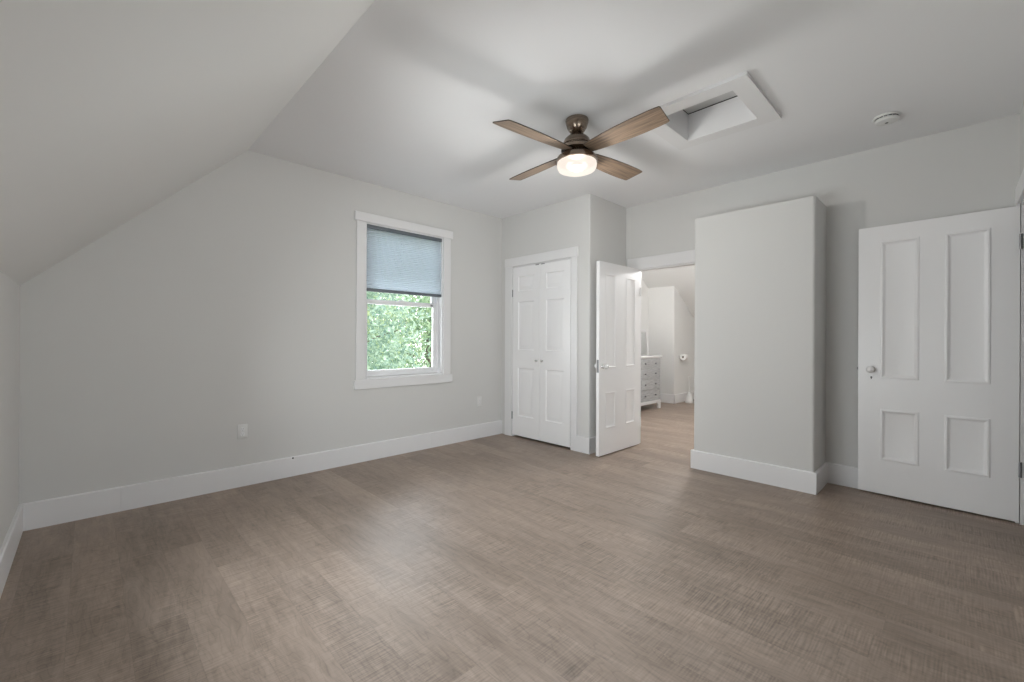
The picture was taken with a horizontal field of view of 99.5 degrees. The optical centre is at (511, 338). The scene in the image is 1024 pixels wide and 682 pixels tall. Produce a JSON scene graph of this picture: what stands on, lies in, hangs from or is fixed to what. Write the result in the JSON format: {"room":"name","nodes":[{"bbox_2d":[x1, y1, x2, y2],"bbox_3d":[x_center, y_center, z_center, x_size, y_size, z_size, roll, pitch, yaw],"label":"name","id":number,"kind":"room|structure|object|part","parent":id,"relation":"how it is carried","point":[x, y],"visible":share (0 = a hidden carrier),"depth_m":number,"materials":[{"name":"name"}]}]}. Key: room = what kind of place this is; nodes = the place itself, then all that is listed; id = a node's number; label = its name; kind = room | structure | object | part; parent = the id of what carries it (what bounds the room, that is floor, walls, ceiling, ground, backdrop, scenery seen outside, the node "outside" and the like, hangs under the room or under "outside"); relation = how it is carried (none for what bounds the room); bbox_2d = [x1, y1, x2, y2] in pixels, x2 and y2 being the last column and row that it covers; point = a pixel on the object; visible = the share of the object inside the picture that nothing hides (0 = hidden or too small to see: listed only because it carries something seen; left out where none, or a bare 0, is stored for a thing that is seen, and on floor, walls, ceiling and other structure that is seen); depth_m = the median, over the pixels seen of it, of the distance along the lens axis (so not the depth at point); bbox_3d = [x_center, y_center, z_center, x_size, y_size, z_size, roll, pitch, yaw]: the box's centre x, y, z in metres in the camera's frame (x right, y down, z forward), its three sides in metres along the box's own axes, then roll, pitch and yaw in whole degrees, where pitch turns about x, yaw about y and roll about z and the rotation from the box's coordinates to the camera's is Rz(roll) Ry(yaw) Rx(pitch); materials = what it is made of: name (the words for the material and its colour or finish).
{"room":"empty bedroom","nodes":[
{"label":"empty bedroom","id":0,"kind":"room"},
{"bbox_2d":[0,271,19,548],"bbox_3d":[-1.585,0.425,1.077,0.150,1.537,4.654,0,0,-44],"label":"wall","id":1,"kind":"structure","parent":0,"point":[9,289],"depth_m":2.31,"materials":[{"name":"grey paint"}]},
{"bbox_2d":[0,504,22,597],"bbox_3d":[-1.514,1.109,1.123,0.018,0.168,4.316,0,0,-44],"label":"baseboard","id":2,"kind":"structure","parent":1,"relation":"attached to","point":[10,544],"depth_m":2.26,"materials":[{"name":"white paint"}]},
{"bbox_2d":[0,0,374,284],"bbox_3d":[-1.119,-0.989,1.527,1.488,1.475,4.654,0,0,-44],"label":"ceiling","id":3,"kind":"structure","parent":0,"point":[109,109],"depth_m":1.42,"materials":[{"name":"grey paint"}]},
{"bbox_2d":[19,150,501,503],"bbox_3d":[-1.394,-0.222,4.396,5.050,2.831,0.170,0,0,-44],"label":"wall","id":4,"kind":"structure","parent":0,"point":[228,302],"depth_m":3.45,"materials":[{"name":"grey paint"}]},
{"bbox_2d":[237,424,247,438],"bbox_3d":[-2.181,0.750,3.505,0.072,0.116,0.010,0,0,-44],"label":"power outlet","id":5,"kind":"object","parent":4,"relation":"attached to","point":[242,430],"visible":1,"depth_m":3.50,"materials":[{"name":"white plastic"}]},
{"bbox_2d":[19,420,501,530],"bbox_3d":[-1.579,1.109,4.081,4.062,0.168,0.030,0,0,-44],"label":"baseboard","id":6,"kind":"structure","parent":4,"relation":"attached to","point":[59,510],"depth_m":3.40,"materials":[{"name":"white paint"}]},
{"bbox_2d":[354,210,452,389],"bbox_3d":[-1.162,-0.370,4.620,1.154,1.718,0.214,0,0,-44],"label":"window","id":7,"kind":"structure","parent":4,"relation":"in","point":[441,306],"depth_m":4.55,"materials":[{"name":"white paint"}]},
{"bbox_3d":[-1.181,-0.010,4.631,0.887,0.780,0.035,0,0,-44],"label":"sash","id":8,"kind":"part","parent":7,"relation":"part of","materials":[{"name":"white plastic"}]},
{"bbox_2d":[367,224,441,296],"bbox_3d":[-1.120,-0.799,4.572,0.889,0.658,0.046,0,0,-44],"label":"window blind","id":9,"kind":"object","parent":7,"relation":"attached to","point":[398,262],"visible":0.85,"depth_m":4.53,"materials":[{"name":"fabric"}]},
{"bbox_3d":[-1.122,-0.486,4.573,0.889,0.032,0.036,0,0,-44],"label":"rail","id":10,"kind":"part","parent":9,"relation":"part of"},
{"bbox_3d":[-1.119,-1.109,4.572,0.889,0.037,0.046,0,0,-44],"label":"head rail","id":11,"kind":"part","parent":9,"relation":"part of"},
{"bbox_3d":[-1.204,-0.744,4.658,0.887,0.768,0.035,0,0,-44],"label":"sash","id":12,"kind":"part","parent":7,"relation":"part of","materials":[{"name":"white plastic"}]},
{"bbox_2d":[477,396,481,405],"bbox_3d":[-0.395,0.755,5.251,0.072,0.116,0.010,0,0,-44],"label":"power outlet","id":13,"kind":"object","parent":4,"relation":"attached to","point":[479,399],"visible":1,"depth_m":5.25,"materials":[{"name":"white plastic"}]},
{"bbox_2d":[0,399,1023,681],"bbox_3d":[2.216,1.284,4.094,10.100,0.150,6.250,0,0,-44],"label":"floor","id":14,"kind":"structure","parent":0,"point":[499,557],"depth_m":2.14,"materials":[{"name":"wood"}]},
{"bbox_2d":[641,355,661,407],"bbox_3d":[2.080,0.746,7.418,1.080,0.925,0.532,0,0,-44],"label":"dresser","id":15,"kind":"object","parent":14,"relation":"on","point":[650,364],"visible":0.47,"depth_m":7.35,"materials":[{"name":"grey wood"}]},
{"bbox_2d":[641,329,648,354],"bbox_3d":[2.461,0.511,8.210,0.500,1.400,0.093,0,0,-44],"label":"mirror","id":16,"kind":"object","parent":15,"relation":"on","point":[644,332],"visible":0.18,"depth_m":8.31,"materials":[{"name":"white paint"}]},
{"bbox_3d":[2.458,0.512,8.212,0.390,1.289,0.070,0,0,-44],"label":"glass","id":17,"kind":"part","parent":16,"relation":"part of","materials":[{"name":"mirror"}]},
{"bbox_3d":[2.357,0.415,7.366,0.649,0.166,0.020,0,0,-44],"label":"drawer","id":18,"kind":"part","parent":15,"relation":"part of","materials":[{"name":"grey wood"}]},
{"bbox_3d":[2.356,0.588,7.366,0.649,0.170,0.020,0,0,-44],"label":"drawer","id":19,"kind":"part","parent":15,"relation":"part of","materials":[{"name":"grey wood"}]},
{"bbox_3d":[2.355,0.768,7.366,0.649,0.180,0.020,0,0,-44],"label":"drawer","id":20,"kind":"part","parent":15,"relation":"part of","materials":[{"name":"grey wood"}]},
{"bbox_3d":[2.354,0.957,7.366,0.649,0.187,0.020,0,0,-44],"label":"drawer","id":21,"kind":"part","parent":15,"relation":"part of","materials":[{"name":"grey wood"}]},
{"bbox_3d":[2.072,1.079,7.425,1.030,0.050,0.503,0,0,-44],"label":"molding","id":22,"kind":"part","parent":15,"relation":"part of","materials":[{"name":"white paint"}]},
{"bbox_2d":[685,376,693,402],"bbox_3d":[3.385,0.965,8.263,0.156,0.500,0.156,0,0,-44],"label":"toilet brush","id":23,"kind":"object","parent":14,"relation":"on","point":[689,399],"visible":1,"depth_m":8.23,"materials":[{"name":"white plastic"}]},
{"bbox_2d":[501,194,625,437],"bbox_3d":[0.597,-0.188,5.279,0.717,2.781,1.352,0,0,-44],"label":"wall","id":24,"kind":"structure","parent":0,"point":[592,223],"depth_m":4.70,"materials":[{"name":"grey paint"}]},
{"bbox_2d":[512,264,539,439],"bbox_3d":[0.164,0.152,5.200,0.065,2.053,0.454,0,0,-44],"label":"door","id":25,"kind":"structure","parent":24,"relation":"in","point":[526,279],"depth_m":5.19,"materials":[{"name":"white paint"}]},
{"bbox_2d":[505,246,578,435],"bbox_3d":[0.346,0.103,5.084,0.133,2.197,1.134,0,0,-44],"label":"door frame","id":26,"kind":"structure","parent":24,"relation":"attached to","point":[572,253],"depth_m":5.02,"materials":[{"name":"white paint"}]},
{"bbox_2d":[539,259,570,446],"bbox_3d":[0.484,0.154,4.873,0.065,2.053,0.454,0,0,-44],"label":"door","id":27,"kind":"structure","parent":24,"relation":"in","point":[555,277],"depth_m":4.87,"materials":[{"name":"white paint"}]},
{"bbox_2d":[570,435,595,453],"bbox_3d":[0.984,1.120,4.865,0.735,0.168,0.248,0,0,-44],"label":"baseboard","id":28,"kind":"structure","parent":24,"relation":"attached to","point":[582,444],"depth_m":4.58,"materials":[{"name":"white paint"}]},
{"bbox_2d":[248,0,1023,218],"bbox_3d":[0.669,-1.588,3.272,3.677,0.120,4.654,0,0,-44],"label":"ceiling","id":29,"kind":"structure","parent":0,"point":[409,100],"depth_m":2.60,"materials":[{"name":"paint"}]},
{"bbox_2d":[493,106,669,179],"bbox_3d":[0.453,-1.347,3.021,1.050,0.363,1.050,0,0,6],"label":"ceiling fan","id":30,"kind":"object","parent":29,"relation":"hanging from","point":[576,158],"visible":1,"depth_m":2.91,"materials":[{"name":"brown wood"}]},
{"bbox_3d":[0.150,-1.302,2.772,0.588,0.006,0.156,0,13,-39],"label":"blade","id":31,"kind":"part","parent":30,"relation":"part of","materials":[{"name":"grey wood"}]},
{"bbox_3d":[0.203,-1.302,3.323,0.156,0.006,0.588,-16,10,-38],"label":"blade","id":32,"kind":"part","parent":30,"relation":"part of","materials":[{"name":"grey wood"}]},
{"bbox_3d":[0.452,-1.198,3.021,0.275,0.066,0.275,0,0,-44],"label":"lamp shade","id":33,"kind":"part","parent":30,"relation":"part of","materials":[{"name":"white glass"}]},
{"bbox_3d":[0.754,-1.300,3.270,0.588,0.006,0.156,0,-13,-39],"label":"blade","id":34,"kind":"part","parent":30,"relation":"part of","materials":[{"name":"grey wood"}]},
{"bbox_3d":[0.701,-1.300,2.719,0.156,0.006,0.588,17,-10,-38],"label":"blade","id":35,"kind":"part","parent":30,"relation":"part of","materials":[{"name":"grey wood"}]},
{"bbox_2d":[651,71,780,149],"bbox_3d":[1.339,-1.618,2.961,0.699,0.226,0.706,0,0,-44],"label":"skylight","id":36,"kind":"object","parent":29,"relation":"attached to","point":[735,104],"visible":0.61,"depth_m":3.07,"materials":[{"name":"white paint"}]},
{"bbox_3d":[1.340,-1.723,2.961,0.555,0.016,0.562,0,0,-44],"label":"lid","id":37,"kind":"part","parent":36,"relation":"part of","materials":[{"name":"paint"}]},
{"bbox_2d":[872,111,901,125],"bbox_3d":[2.563,-1.498,2.963,0.152,0.044,0.152,0,0,-44],"label":"smoke detector","id":38,"kind":"object","parent":29,"relation":"attached to","point":[887,118],"visible":1,"depth_m":2.93,"materials":[{"name":"white plastic"}]},
{"bbox_2d":[641,278,647,328],"bbox_3d":[1.988,-0.157,7.928,4.775,2.731,0.120,0,0,-44],"label":"wall","id":39,"kind":"structure","parent":0,"point":[644,289],"depth_m":8.41,"materials":[{"name":"paint"}]},
{"bbox_2d":[641,265,694,318],"bbox_3d":[3.316,-0.831,6.572,4.775,1.611,3.910,0,0,-44],"label":"ceiling","id":40,"kind":"structure","parent":0,"point":[682,278],"depth_m":8.07,"materials":[{"name":"paint"}]},
{"bbox_2d":[648,286,694,394],"bbox_3d":[3.248,0.110,8.708,1.080,2.209,0.527,0,0,-44],"label":"wall ensuite partition","id":41,"kind":"structure","parent":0,"point":[671,325],"depth_m":8.33,"materials":[{"name":"paint"}]},
{"bbox_2d":[660,391,693,403],"bbox_3d":[3.244,1.130,8.695,1.098,0.168,0.545,0,0,-44],"label":"baseboard","id":42,"kind":"structure","parent":41,"relation":"attached to","point":[681,397],"depth_m":8.26,"materials":[{"name":"white paint"}]},
{"bbox_3d":[3.283,0.344,8.317,0.165,0.050,0.082,0,0,-44],"label":"toilet paper holder","id":43,"kind":"object","parent":41,"relation":"attached to","visible":0},
{"bbox_2d":[680,354,687,359],"bbox_3d":[3.287,0.344,8.274,0.106,0.118,0.118,0,0,-44],"label":"toilet paper roll","id":44,"kind":"object","parent":43,"relation":"on","point":[682,356],"visible":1,"depth_m":8.24,"materials":[{"name":"paper"}]},
{"bbox_2d":[694,196,826,471],"bbox_3d":[2.184,0.044,3.868,0.418,2.331,0.946,0,0,-44],"label":"wall","id":45,"kind":"structure","parent":0,"point":[760,356],"depth_m":3.64,"materials":[{"name":"grey paint"}]},
{"bbox_2d":[691,449,857,494],"bbox_3d":[2.540,1.127,3.487,0.436,0.168,2.030,0,0,-44],"label":"baseboard","id":46,"kind":"structure","parent":45,"relation":"attached to","point":[809,482],"depth_m":3.60,"materials":[{"name":"white paint"}]},
{"bbox_2d":[626,114,1019,466],"bbox_3d":[1.930,-0.207,4.511,0.115,2.831,4.654,0,0,-44],"label":"wall","id":47,"kind":"structure","parent":0,"point":[976,167],"depth_m":3.55,"materials":[{"name":"grey paint"}]},
{"bbox_2d":[594,261,640,456],"bbox_3d":[1.163,0.201,4.679,0.814,1.985,0.165,0,0,-44],"label":"door","id":48,"kind":"structure","parent":47,"relation":"in","point":[618,419],"depth_m":4.61,"materials":[{"name":"white paint"}]},
{"bbox_2d":[627,250,694,442],"bbox_3d":[1.738,0.144,4.704,0.153,2.127,1.056,0,0,-44],"label":"door frame","id":49,"kind":"structure","parent":47,"relation":"attached to","point":[684,258],"depth_m":4.75,"materials":[{"name":"white paint"}]},
{"bbox_2d":[1020,101,1023,346],"bbox_3d":[1.733,-0.208,1.190,5.040,2.831,0.120,0,0,-44],"label":"wall","id":50,"kind":"structure","parent":0,"point":[1022,108],"depth_m":2.83,"materials":[{"name":"grey paint"}]},
{"bbox_2d":[857,206,1022,521],"bbox_3d":[3.040,0.163,3.144,0.104,2.075,0.859,0,0,-42],"label":"door","id":51,"kind":"structure","parent":50,"relation":"in","point":[938,368],"depth_m":3.10,"materials":[{"name":"white paint"}]},
{"bbox_3d":[2.798,0.237,3.380,0.057,0.054,0.054,0,0,-42],"label":"knob","id":52,"kind":"part","parent":51,"relation":"part of","materials":[{"name":"ceramic"}]},
{"bbox_2d":[1015,169,1023,524],"bbox_3d":[3.072,0.101,2.514,1.038,2.225,0.140,0,0,-44],"label":"door frame","id":53,"kind":"structure","parent":50,"relation":"attached to","point":[1019,191],"depth_m":2.83,"materials":[{"name":"white paint"}]},
{"label":"outside","id":54,"kind":"structure","parent":0,"visible":0},
{"bbox_3d":[-7.105,4.219,17.265,30.000,0.100,25.400,0,0,-44],"label":"ground","id":55,"kind":"structure","parent":54,"visible":0},
{"bbox_2d":[367,292,425,368],"bbox_3d":[-5.515,-0.121,14.674,6.478,8.600,6.670,0,0,-41],"label":"leafy tree","id":56,"kind":"object","parent":55,"relation":"on","point":[368,313],"visible":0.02,"depth_m":14.52,"materials":[{"name":"green plant"}]},
{"bbox_2d":[367,291,431,369],"bbox_3d":[-3.446,0.673,9.014,4.016,7.031,4.041,0,0,-22],"label":"leafy tree","id":57,"kind":"object","parent":55,"relation":"on","point":[388,357],"visible":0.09,"depth_m":9.03,"materials":[{"name":"green plant"}]},
{"bbox_2d":[367,294,431,368],"bbox_3d":[-2.168,0.549,11.834,4.337,7.289,4.585,0,0,-34],"label":"leafy tree","id":58,"kind":"object","parent":55,"relation":"on","point":[426,322],"visible":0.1,"depth_m":11.13,"materials":[{"name":"green plant"}]}
]}

